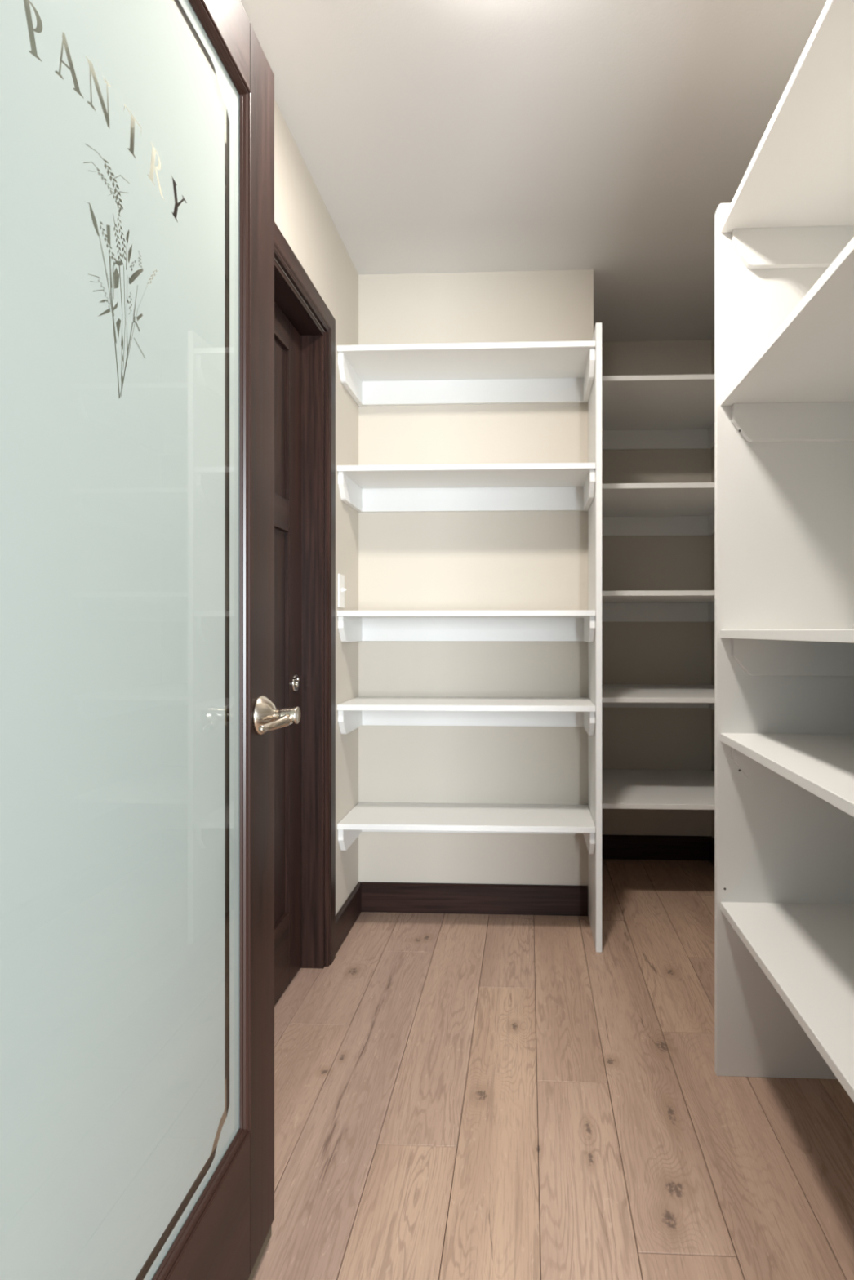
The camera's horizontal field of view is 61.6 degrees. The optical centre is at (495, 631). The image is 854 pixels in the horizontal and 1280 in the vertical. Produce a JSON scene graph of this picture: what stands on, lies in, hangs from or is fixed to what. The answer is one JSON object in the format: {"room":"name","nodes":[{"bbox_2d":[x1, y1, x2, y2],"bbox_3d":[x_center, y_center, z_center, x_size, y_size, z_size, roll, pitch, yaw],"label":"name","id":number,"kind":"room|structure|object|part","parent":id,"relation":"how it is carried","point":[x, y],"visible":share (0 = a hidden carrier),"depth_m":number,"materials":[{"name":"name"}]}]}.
{"room":"food storage area","nodes":[
{"label":"food storage area","id":0,"kind":"room"},
{"bbox_2d":[23,0,358,915],"bbox_3d":[-0.623,-0.148,1.865,0.110,2.446,3.310,0,0,3],"label":"wall","id":1,"kind":"structure","parent":0,"point":[301,215],"depth_m":2.40,"materials":[{"name":"beige paint"}]},
{"bbox_2d":[134,1210,177,1279],"bbox_3d":[-0.609,1.020,0.814,0.014,0.111,0.970,0,0,3],"label":"baseboard","id":2,"kind":"structure","parent":1,"relation":"attached to","point":[176,1211],"depth_m":1.22,"materials":[{"name":"brown wood"}]},
{"bbox_2d":[172,141,335,1208],"bbox_3d":[-0.619,0.023,1.829,0.136,2.104,1.043,0,0,3],"label":"door","id":3,"kind":"structure","parent":1,"relation":"in","point":[304,354],"depth_m":2.25,"materials":[{"name":"brown wood"}]},
{"bbox_3d":[-0.583,0.023,1.339,0.018,2.104,0.068,0,0,3],"label":"casing","id":4,"kind":"part","parent":3,"relation":"part of","materials":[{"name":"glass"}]},
{"bbox_3d":[-0.666,0.276,1.643,0.012,1.152,0.266,0,0,3],"label":"panel","id":5,"kind":"part","parent":3,"relation":"part of","materials":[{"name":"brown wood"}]},
{"bbox_3d":[-0.657,-0.623,1.831,0.012,0.455,0.642,0,0,3],"label":"panel","id":6,"kind":"part","parent":3,"relation":"part of","materials":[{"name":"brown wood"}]},
{"bbox_3d":[-0.656,0.961,1.831,0.034,0.217,0.642,0,0,3],"label":"rail","id":7,"kind":"part","parent":3,"relation":"part of","materials":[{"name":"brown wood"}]},
{"bbox_3d":[-0.656,-0.347,1.831,0.034,0.095,0.642,0,0,3],"label":"rail","id":8,"kind":"part","parent":3,"relation":"part of","materials":[{"name":"brown wood"}]},
{"bbox_3d":[-0.656,-0.895,1.831,0.034,0.091,0.642,0,0,3],"label":"rail","id":9,"kind":"part","parent":3,"relation":"part of","materials":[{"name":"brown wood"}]},
{"bbox_3d":[-0.649,0.276,2.019,0.012,1.152,0.266,0,0,3],"label":"panel","id":10,"kind":"part","parent":3,"relation":"part of","materials":[{"name":"brown wood"}]},
{"bbox_3d":[-0.560,-0.995,1.826,0.018,0.068,1.043,0,0,3],"label":"casing","id":11,"kind":"part","parent":3,"relation":"part of","materials":[{"name":"brown wood"}]},
{"bbox_3d":[-0.619,0.161,2.203,0.006,0.056,0.056,0,0,3],"label":"flush pull","id":12,"kind":"part","parent":3,"relation":"part of","materials":[{"name":"silver metal"}]},
{"bbox_3d":[-0.538,0.023,2.313,0.018,2.104,0.068,0,0,3],"label":"casing","id":13,"kind":"part","parent":3,"relation":"part of","materials":[{"name":"brown wood"}]},
{"bbox_2d":[337,573,346,608],"bbox_3d":[-0.529,-0.140,2.472,0.021,0.115,0.070,0,0,3],"label":"light switch","id":14,"kind":"object","parent":1,"relation":"attached to","point":[341,589],"visible":1,"depth_m":2.47,"materials":[{"name":"white plastic"}]},
{"bbox_2d":[335,881,361,955],"bbox_3d":[-0.530,1.020,2.542,0.014,0.111,0.390,0,0,3],"label":"baseboard","id":15,"kind":"structure","parent":1,"relation":"attached to","point":[349,912],"depth_m":2.52,"materials":[{"name":"brown wood"}]},
{"bbox_2d":[358,269,593,885],"bbox_3d":[-0.077,-0.148,2.761,0.899,2.446,0.090,0,0,3],"label":"wall","id":16,"kind":"structure","parent":0,"point":[502,560],"depth_m":2.72,"materials":[{"name":"beige paint"}]},
{"bbox_2d":[337,340,595,405],"bbox_3d":[-0.097,-0.920,2.560,0.877,0.108,0.312,0,0,3],"label":"wall shelf","id":17,"kind":"object","parent":16,"relation":"attached to","point":[544,371],"visible":1,"depth_m":2.60,"materials":[{"name":"white laminate"}]},
{"bbox_2d":[337,462,595,512],"bbox_3d":[-0.097,-0.511,2.560,0.877,0.108,0.312,0,0,3],"label":"wall shelf","id":18,"kind":"object","parent":16,"relation":"attached to","point":[549,486],"visible":1,"depth_m":2.66,"materials":[{"name":"white laminate"}]},
{"bbox_2d":[337,609,595,642],"bbox_3d":[-0.097,-0.016,2.560,0.877,0.108,0.312,0,0,3],"label":"wall shelf","id":19,"kind":"object","parent":16,"relation":"attached to","point":[579,625],"visible":1,"depth_m":2.69,"materials":[{"name":"white laminate"}]},
{"bbox_2d":[337,802,595,853],"bbox_3d":[-0.097,0.712,2.560,0.877,0.108,0.312,0,0,3],"label":"wall shelf","id":20,"kind":"object","parent":16,"relation":"attached to","point":[410,817],"visible":1,"depth_m":2.51,"materials":[{"name":"white laminate"}]},
{"bbox_2d":[337,696,595,735],"bbox_3d":[-0.097,0.305,2.560,0.877,0.108,0.312,0,0,3],"label":"wall shelf","id":21,"kind":"object","parent":16,"relation":"attached to","point":[353,713],"visible":1,"depth_m":2.66,"materials":[{"name":"white laminate"}]},
{"bbox_2d":[361,881,587,915],"bbox_3d":[-0.083,1.020,2.710,0.863,0.111,0.014,0,0,3],"label":"baseboard","id":22,"kind":"structure","parent":16,"relation":"attached to","point":[376,896],"depth_m":2.70,"materials":[{"name":"brown wood"}]},
{"bbox_2d":[196,858,853,1279],"bbox_3d":[0.045,1.105,0.443,1.950,0.060,6.090,0,0,3],"label":"floor","id":23,"kind":"structure","parent":0,"point":[458,1096],"depth_m":1.58,"materials":[{"name":"brown wood"}]},
{"bbox_2d":[587,322,601,952],"bbox_3d":[0.352,0.021,2.538,0.020,2.108,0.316,0,0,3],"label":"end panel","id":24,"kind":"object","parent":23,"relation":"on","point":[594,402],"visible":0.77,"depth_m":2.38,"materials":[{"name":"white laminate"}]},
{"bbox_2d":[714,203,853,1079],"bbox_3d":[0.737,0.020,1.718,0.406,2.110,0.021,0,0,3],"label":"end panel","id":25,"kind":"object","parent":23,"relation":"on","point":[784,511],"visible":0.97,"depth_m":1.71,"materials":[{"name":"white laminate"}]},
{"bbox_2d":[720,629,853,675],"bbox_3d":[0.708,0.051,0.999,0.397,0.109,1.420,0,0,3],"label":"wall shelf","id":26,"kind":"object","parent":25,"relation":"attached to","point":[758,652],"visible":1,"depth_m":1.69,"materials":[{"name":"white laminate"}]},
{"bbox_2d":[240,0,826,342],"bbox_3d":[0.095,-1.411,1.542,1.950,0.080,3.890,0,0,3],"label":"ceiling","id":27,"kind":"structure","parent":0,"point":[608,138],"depth_m":1.92,"materials":[{"name":"paint"}]},
{"bbox_2d":[601,339,711,836],"bbox_3d":[0.665,-0.148,3.413,0.704,2.446,0.100,0,0,3],"label":"wall","id":28,"kind":"structure","parent":0,"point":[633,652],"depth_m":3.36,"materials":[{"name":"beige paint"}]},
{"bbox_2d":[601,834,709,860],"bbox_3d":[0.701,1.020,3.355,0.600,0.111,0.014,0,0,3],"label":"baseboard","id":29,"kind":"structure","parent":28,"relation":"attached to","point":[613,846],"depth_m":3.35,"materials":[{"name":"brown wood"}]},
{"bbox_2d":[601,373,714,449],"bbox_3d":[0.692,-0.913,3.020,0.613,0.108,0.682,0,0,3],"label":"wall shelf","id":30,"kind":"object","parent":28,"relation":"attached to","point":[651,411],"visible":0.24,"depth_m":3.07,"materials":[{"name":"white laminate"}]},
{"bbox_2d":[601,482,714,536],"bbox_3d":[0.692,-0.505,3.020,0.613,0.108,0.682,0,0,3],"label":"wall shelf","id":31,"kind":"object","parent":28,"relation":"attached to","point":[683,508],"visible":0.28,"depth_m":3.14,"materials":[{"name":"white laminate"}]},
{"bbox_2d":[601,768,714,809],"bbox_3d":[0.692,0.707,3.020,0.613,0.108,0.682,0,0,3],"label":"wall shelf","id":32,"kind":"object","parent":28,"relation":"attached to","point":[621,788],"visible":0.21,"depth_m":2.94,"materials":[{"name":"white laminate"}]},
{"bbox_2d":[601,590,714,622],"bbox_3d":[0.692,-0.099,3.020,0.613,0.108,0.682,0,0,3],"label":"wall shelf","id":33,"kind":"object","parent":28,"relation":"attached to","point":[678,606],"visible":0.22,"depth_m":3.33,"materials":[{"name":"white laminate"}]},
{"bbox_2d":[601,684,714,710],"bbox_3d":[0.692,0.305,3.020,0.613,0.108,0.682,0,0,3],"label":"wall shelf","id":34,"kind":"object","parent":28,"relation":"attached to","point":[613,695],"visible":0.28,"depth_m":2.98,"materials":[{"name":"white laminate"}]},
{"bbox_2d":[711,335,714,839],"bbox_3d":[0.999,-0.148,1.791,0.110,2.446,3.310,0,0,3],"label":"wall","id":35,"kind":"structure","parent":0,"point":[713,338],"depth_m":3.31,"materials":[{"name":"beige paint"}]},
{"bbox_2d":[708,835,714,866],"bbox_3d":[0.971,1.020,2.534,0.014,0.111,1.628,0,0,3],"label":"baseboard","id":36,"kind":"structure","parent":35,"relation":"attached to","point":[711,839],"depth_m":3.29,"materials":[{"name":"brown wood"}]},
{"bbox_2d":[720,0,853,269],"bbox_3d":[0.708,-0.927,0.999,0.397,0.109,1.420,0,0,3],"label":"wall shelf","id":37,"kind":"object","parent":35,"relation":"attached to","point":[792,206],"visible":1,"depth_m":1.48,"materials":[{"name":"white laminate"}]},
{"bbox_2d":[720,236,853,442],"bbox_3d":[0.708,-0.509,0.999,0.397,0.109,1.420,0,0,3],"label":"wall shelf","id":38,"kind":"object","parent":35,"relation":"attached to","point":[799,386],"visible":1,"depth_m":1.52,"materials":[{"name":"white laminate"}]},
{"bbox_2d":[720,902,853,1102],"bbox_3d":[0.708,0.708,0.999,0.397,0.109,1.420,0,0,3],"label":"wall shelf","id":39,"kind":"object","parent":35,"relation":"attached to","point":[806,951],"visible":1,"depth_m":1.41,"materials":[{"name":"white laminate"}]},
{"bbox_2d":[720,733,853,817],"bbox_3d":[0.708,0.300,0.999,0.397,0.109,1.420,0,0,3],"label":"wall shelf","id":40,"kind":"object","parent":35,"relation":"attached to","point":[822,765],"visible":1,"depth_m":1.42,"materials":[{"name":"white laminate"}]},
{"bbox_3d":[0.115,-0.148,0.235,1.513,2.446,0.120,0,0,3],"label":"wall","id":41,"kind":"structure","parent":0,"visible":0},
{"bbox_2d":[0,0,300,1279],"bbox_3d":[-0.414,0.037,0.798,0.130,2.050,0.933,0,0,3],"label":"door","id":42,"kind":"structure","parent":41,"relation":"in","point":[114,715],"depth_m":0.82,"materials":[{"name":"frosted glass"},{"name":"dark wood"},{"name":"vinyl"}]},
{"bbox_3d":[-0.431,0.927,0.805,0.035,0.234,0.696,0,0,3],"label":"rail","id":43,"kind":"part","parent":42,"relation":"part of","materials":[{"name":"brown wood"}]},
{"bbox_3d":[-0.431,-0.930,0.805,0.035,0.115,0.696,0,0,3],"label":"rail","id":44,"kind":"part","parent":42,"relation":"part of","materials":[{"name":"brown wood"}]},
{"bbox_3d":[-0.358,0.147,1.151,0.020,0.026,0.091,0,0,19],"label":"lever","id":45,"kind":"part","parent":42,"relation":"part of","materials":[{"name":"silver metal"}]},
{"bbox_3d":[-0.363,0.141,1.194,0.065,0.067,0.067,0,0,3],"label":"lever handle","id":46,"kind":"part","parent":42,"relation":"part of","materials":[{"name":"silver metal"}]}
]}

